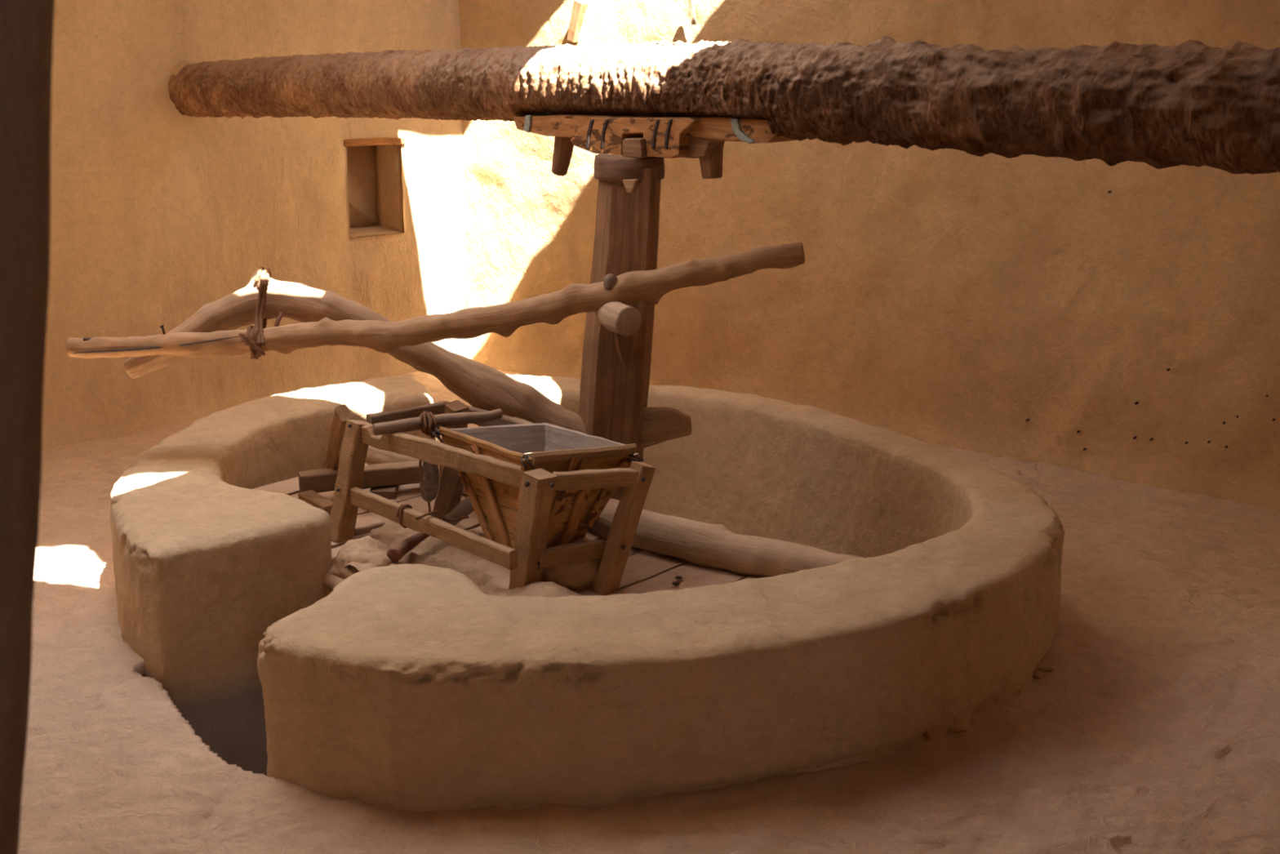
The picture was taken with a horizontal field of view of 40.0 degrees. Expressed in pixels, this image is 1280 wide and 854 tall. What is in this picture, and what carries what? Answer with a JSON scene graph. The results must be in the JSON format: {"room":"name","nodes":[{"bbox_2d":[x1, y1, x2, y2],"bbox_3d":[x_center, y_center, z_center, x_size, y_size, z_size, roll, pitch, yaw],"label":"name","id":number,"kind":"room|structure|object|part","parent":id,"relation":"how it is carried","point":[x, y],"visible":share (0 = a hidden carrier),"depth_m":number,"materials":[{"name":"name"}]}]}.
{"room":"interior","nodes":[
{"label":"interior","id":0,"kind":"room"},
{"bbox_2d":[0,0,54,853],"bbox_3d":[-1.639,0.637,1.467,2.346,4.100,0.430,-1,15,-4],"label":"wall","id":1,"kind":"structure","parent":0,"point":[26,26],"depth_m":1.49,"materials":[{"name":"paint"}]},
{"bbox_2d":[41,0,466,450],"bbox_3d":[-4.182,-1.302,10.251,8.214,4.900,0.580,-14,21,-43],"label":"wall","id":2,"kind":"structure","parent":0,"point":[159,214],"depth_m":11.47,"materials":[{"name":"paint"}]},
{"bbox_2d":[343,137,405,146],"bbox_3d":[-1.888,-2.004,12.364,0.488,0.066,0.114,-11,19,-37],"label":"trim","id":3,"kind":"structure","parent":2,"relation":"attached to","point":[386,140],"depth_m":12.31,"materials":[{"name":"brown wood"}]},
{"bbox_2d":[167,33,1279,174],"bbox_3d":[0.682,-1.413,7.651,0.531,0.850,10.717,-14,21,-43],"label":"beam","id":4,"kind":"structure","parent":2,"relation":"attached to","point":[1190,103],"depth_m":7.25,"materials":[{"name":"bark"},{"name":"wood"}]},
{"bbox_2d":[17,368,1279,853],"bbox_3d":[-0.250,1.315,7.703,14.000,0.702,12.000,0,15,0],"label":"floor","id":5,"kind":"structure","parent":0,"point":[1153,727],"depth_m":6.77,"materials":[{"name":"brown soil"}]},
{"bbox_2d":[110,376,436,775],"bbox_3d":[-1.877,0.691,9.039,1.242,1.273,3.285,2,15,6],"label":"wall","id":6,"kind":"structure","parent":5,"relation":"on","point":[205,561],"depth_m":7.71,"materials":[{"name":"paint"}]},
{"bbox_2d":[578,136,664,500],"bbox_3d":[-0.137,0.068,8.499,0.508,2.887,0.668,0,15,0],"label":"post","id":7,"kind":"object","parent":5,"relation":"on","point":[616,356],"visible":0.52,"depth_m":8.35,"materials":[{"name":"brown wood"}]},
{"bbox_2d":[124,268,691,449],"bbox_3d":[-1.134,-0.304,8.582,2.777,0.928,0.250,0,15,1],"label":"branch","id":8,"kind":"object","parent":7,"relation":"attached to","point":[482,386],"visible":0.72,"depth_m":8.52,"materials":[{"name":"brown wood"}]},
{"bbox_2d":[238,266,271,359],"bbox_3d":[-1.837,-0.548,8.471,0.130,0.429,0.412,0,15,0],"label":"rope","id":9,"kind":"object","parent":8,"relation":"attached to","point":[255,333],"visible":0.98,"depth_m":8.40,"materials":[{"name":"beige fabric"}]},
{"bbox_2d":[65,242,804,358],"bbox_3d":[-1.006,-0.584,8.291,3.542,0.612,0.176,1,15,5],"label":"pole","id":10,"kind":"object","parent":8,"relation":"attached to","point":[649,286],"visible":0.97,"depth_m":8.24,"materials":[{"name":"brown wood"}]},
{"bbox_2d":[513,113,796,178],"bbox_3d":[0.035,-1.320,8.316,0.332,0.377,1.742,-14,21,-43],"label":"wooden bracket","id":11,"kind":"object","parent":7,"relation":"on","point":[704,138],"visible":0.89,"depth_m":8.12,"materials":[{"name":"brown wood"}]},
{"bbox_2d":[257,373,1065,811],"bbox_3d":[0.243,0.847,8.445,3.295,1.269,4.474,0,15,0],"label":"wall","id":12,"kind":"structure","parent":5,"relation":"on","point":[413,687],"depth_m":6.53,"materials":[{"name":"paint"}]},
{"bbox_2d":[253,462,768,595],"bbox_3d":[-0.862,0.639,8.109,3.008,0.156,1.567,12,19,39],"label":"platform","id":13,"kind":"object","parent":12,"relation":"on","point":[645,571],"visible":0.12,"depth_m":7.92,"materials":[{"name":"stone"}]},
{"bbox_2d":[324,535,392,595],"bbox_3d":[-1.250,0.689,7.953,0.351,0.330,0.412,7,16,23],"label":"mound","id":14,"kind":"object","parent":13,"relation":"on","point":[365,549],"visible":0.45,"depth_m":7.83,"materials":[{"name":"beige soil"}]},
{"bbox_2d":[322,575,344,591],"bbox_3d":[-1.310,0.715,7.753,0.087,0.079,0.502,-12,19,-37],"label":"pole","id":15,"kind":"object","parent":14,"relation":"on","point":[329,582],"visible":0.23,"depth_m":7.79,"materials":[{"name":"brown wood"}]},
{"bbox_2d":[297,404,423,515],"bbox_3d":[-1.416,0.095,8.807,0.496,0.605,0.710,10,18,32],"label":"wooden frame","id":16,"kind":"object","parent":13,"relation":"on","point":[384,479],"visible":0.72,"depth_m":8.80,"materials":[{"name":"brown wood"}]},
{"bbox_2d":[353,513,385,535],"bbox_3d":[-1.274,0.459,8.444,0.313,0.041,0.144,-14,20,-42],"label":"board","id":17,"kind":"object","parent":13,"relation":"on","point":[364,525],"visible":0.53,"depth_m":8.38,"materials":[{"name":"brown wood"}]},
{"bbox_2d":[431,466,463,519],"bbox_3d":[-0.889,0.299,8.220,0.112,0.501,0.549,-4,16,-15],"label":"stake","id":18,"kind":"object","parent":13,"relation":"on","point":[451,481],"visible":0.65,"depth_m":8.16,"materials":[{"name":"brown wood"}]},
{"bbox_2d":[345,516,582,597],"bbox_3d":[-0.750,0.649,7.706,1.440,0.147,1.750,0,15,0],"label":"crust","id":19,"kind":"object","parent":13,"relation":"on","point":[480,573],"visible":0.15,"depth_m":7.88,"materials":[{"name":"beige soil"}]},
{"bbox_2d":[386,518,442,562],"bbox_3d":[-0.944,0.457,8.074,0.100,0.173,0.606,11,18,34],"label":"club","id":20,"kind":"object","parent":19,"relation":"on","point":[395,553],"visible":0.47,"depth_m":7.91,"materials":[{"name":"brown wood"}]},
{"bbox_2d":[329,400,655,595],"bbox_3d":[-0.658,0.322,7.942,1.601,0.610,0.767,14,20,42],"label":"frame","id":21,"kind":"object","parent":13,"relation":"on","point":[526,562],"visible":0.81,"depth_m":7.55,"materials":[{"name":"brown wood"}]},
{"bbox_3d":[-1.357,0.252,8.219,0.233,0.575,0.107,-12,19,-37],"label":"leg","id":22,"kind":"part","parent":21,"relation":"part of","materials":[{"name":"brown wood"}]},
{"bbox_3d":[-1.110,-0.049,8.470,0.441,0.090,0.053,-12,19,-37],"label":"rail","id":23,"kind":"part","parent":21,"relation":"part of","materials":[{"name":"brown wood"}]},
{"bbox_2d":[395,459,469,528],"bbox_3d":[-0.972,0.282,7.910,0.328,0.352,0.388,-12,19,-38],"label":"stone","id":24,"kind":"object","parent":21,"relation":"hanging from","point":[429,473],"visible":0.86,"depth_m":7.98,"materials":[{"name":"stone"}]},
{"bbox_3d":[-1.054,0.400,7.913,0.085,0.116,0.038,-11,19,-36],"label":"cord","id":25,"kind":"part","parent":24,"relation":"part of","materials":[{"name":"fabric"}]},
{"bbox_3d":[-0.988,0.172,7.955,0.021,0.144,0.037,6,16,22],"label":"cord","id":26,"kind":"part","parent":24,"relation":"part of","materials":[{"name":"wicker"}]},
{"bbox_3d":[-0.975,0.352,8.153,0.019,0.092,0.014,0,15,0],"label":"cord","id":27,"kind":"part","parent":24,"relation":"part of","materials":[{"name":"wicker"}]},
{"bbox_3d":[-0.882,0.402,7.813,0.045,0.083,0.316,14,21,42],"label":"cord","id":28,"kind":"part","parent":24,"relation":"part of","materials":[{"name":"fabric"}]},
{"bbox_3d":[-0.955,0.432,7.804,0.051,0.097,1.255,-14,20,-41],"label":"rail","id":29,"kind":"part","parent":21,"relation":"part of","materials":[{"name":"brown wood"}]},
{"bbox_2d":[372,408,502,435],"bbox_3d":[-0.923,-0.025,8.104,0.624,0.070,0.083,-7,17,-25],"label":"stick","id":30,"kind":"object","parent":21,"relation":"on","point":[447,420],"visible":0.97,"depth_m":8.08,"materials":[{"name":"brown wood"}]},
{"bbox_2d":[418,410,456,500],"bbox_3d":[-0.944,0.139,8.113,0.164,0.428,0.142,12,19,39],"label":"rope tangle","id":31,"kind":"object","parent":30,"relation":"on","point":[424,415],"visible":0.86,"depth_m":8.04,"materials":[{"name":"brown fabric"}]},
{"bbox_3d":[-0.902,0.118,7.848,1.166,0.098,0.061,13,20,40],"label":"rail","id":32,"kind":"part","parent":21,"relation":"part of","materials":[{"name":"brown wood"}]},
{"bbox_3d":[-0.909,0.160,8.525,0.113,0.598,0.234,-10,18,-33],"label":"leg","id":33,"kind":"part","parent":21,"relation":"part of","materials":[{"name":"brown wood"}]},
{"bbox_2d":[442,496,474,525],"bbox_3d":[-0.786,0.359,8.198,0.108,0.114,0.425,9,18,31],"label":"bar","id":34,"kind":"object","parent":21,"relation":"attached to","point":[464,508],"visible":0.41,"depth_m":8.09,"materials":[{"name":"brown wood"}]},
{"bbox_3d":[-0.724,-0.034,8.418,0.333,0.079,0.055,14,20,41],"label":"rail","id":35,"kind":"part","parent":21,"relation":"part of","materials":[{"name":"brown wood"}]},
{"bbox_3d":[-0.462,0.463,7.458,0.194,0.576,0.134,13,20,39],"label":"leg","id":36,"kind":"part","parent":21,"relation":"part of","materials":[{"name":"brown wood"}]},
{"bbox_2d":[432,422,643,548],"bbox_3d":[-0.458,0.256,7.818,0.548,0.476,0.865,-12,19,-38],"label":"hopper","id":37,"kind":"object","parent":21,"relation":"in","point":[553,448],"visible":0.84,"depth_m":7.64,"materials":[{"name":"brown wood"}]},
{"bbox_3d":[-0.260,0.539,7.567,0.393,0.087,0.058,-7,17,-24],"label":"rail","id":38,"kind":"part","parent":21,"relation":"part of","materials":[{"name":"brown wood"}]},
{"bbox_3d":[-0.310,0.073,8.013,0.057,0.080,0.852,-14,20,-42],"label":"rail","id":39,"kind":"part","parent":21,"relation":"part of","materials":[{"name":"brown wood"}]},
{"bbox_3d":[-0.191,0.223,7.460,0.359,0.081,0.059,-3,15,-10],"label":"rail","id":40,"kind":"part","parent":21,"relation":"part of","materials":[{"name":"brown wood"}]},
{"bbox_3d":[-0.494,0.325,8.042,0.053,0.086,1.322,-12,19,-37],"label":"rail","id":41,"kind":"part","parent":21,"relation":"part of","materials":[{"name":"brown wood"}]},
{"bbox_3d":[-0.070,0.437,7.545,0.285,0.593,0.106,-6,16,-21],"label":"leg","id":42,"kind":"part","parent":21,"relation":"part of","materials":[{"name":"brown wood"}]},
{"bbox_2d":[540,536,601,590],"bbox_3d":[-0.333,0.615,7.702,0.390,0.262,0.339,0,15,0],"label":"lump","id":43,"kind":"object","parent":13,"relation":"on","point":[580,575],"visible":0.39,"depth_m":7.56,"materials":[{"name":"brown soil"}]},
{"bbox_2d":[365,444,862,577],"bbox_3d":[-0.169,0.417,8.332,3.387,0.198,0.281,12,19,38],"label":"log","id":44,"kind":"object","parent":13,"relation":"on","point":[696,542],"visible":0.3,"depth_m":7.81,"materials":[{"name":"brown wood"}]},
{"bbox_2d":[671,581,679,585],"bbox_3d":[0.156,0.679,7.645,0.035,0.017,0.026,0,15,0],"label":"pebble","id":45,"kind":"object","parent":13,"relation":"on","point":[675,583],"visible":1,"depth_m":7.64,"materials":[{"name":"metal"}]},
{"bbox_2d":[675,575,682,579],"bbox_3d":[0.169,0.661,7.715,0.034,0.016,0.026,0,15,0],"label":"pebble","id":46,"kind":"object","parent":13,"relation":"on","point":[677,577],"visible":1,"depth_m":7.71,"materials":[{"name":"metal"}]},
{"bbox_2d":[923,730,932,740],"bbox_3d":[1.117,1.200,6.838,0.031,0.047,0.033,-7,16,-24],"label":"clod","id":47,"kind":"object","parent":5,"relation":"on","point":[926,735],"visible":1,"depth_m":6.83,"materials":[{"name":"brown soil"}]},
{"bbox_2d":[1017,685,1022,693],"bbox_3d":[1.563,1.086,7.279,0.039,0.036,0.049,0,15,0],"label":"clod","id":48,"kind":"object","parent":5,"relation":"on","point":[1020,689],"visible":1,"depth_m":7.26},
{"bbox_2d":[1032,670,1044,679],"bbox_3d":[1.683,1.046,7.430,0.054,0.025,0.069,0,15,0],"label":"clod","id":49,"kind":"object","parent":5,"relation":"on","point":[1039,674],"visible":1,"depth_m":7.42,"materials":[{"name":"brown soil"}]},
{"bbox_2d":[1038,666,1053,671],"bbox_3d":[1.727,1.031,7.483,0.064,0.027,0.033,0,15,0],"label":"clod","id":50,"kind":"object","parent":5,"relation":"on","point":[1045,668],"visible":1,"depth_m":7.47,"materials":[{"name":"brown soil"}]},
{"bbox_2d":[458,0,1279,511],"bbox_3d":[2.574,-1.237,10.005,10.065,4.900,0.254,11,19,36],"label":"wall","id":51,"kind":"structure","parent":0,"point":[1120,321],"depth_m":10.72,"materials":[{"name":"paint"}]},
{"bbox_2d":[567,0,588,42],"bbox_3d":[-0.426,-2.735,11.867,0.159,0.280,0.069,11,18,35],"label":"peg","id":52,"kind":"object","parent":51,"relation":"attached to","point":[580,7],"visible":1,"depth_m":11.84,"materials":[{"name":"brown wood"}]},
{"bbox_2d":[688,0,696,25],"bbox_3d":[0.334,-2.684,11.331,0.056,0.187,0.034,0,15,0],"label":"peg","id":53,"kind":"object","parent":51,"relation":"attached to","point":[691,5],"visible":1,"depth_m":11.32,"materials":[{"name":"brown wood"}]}
]}

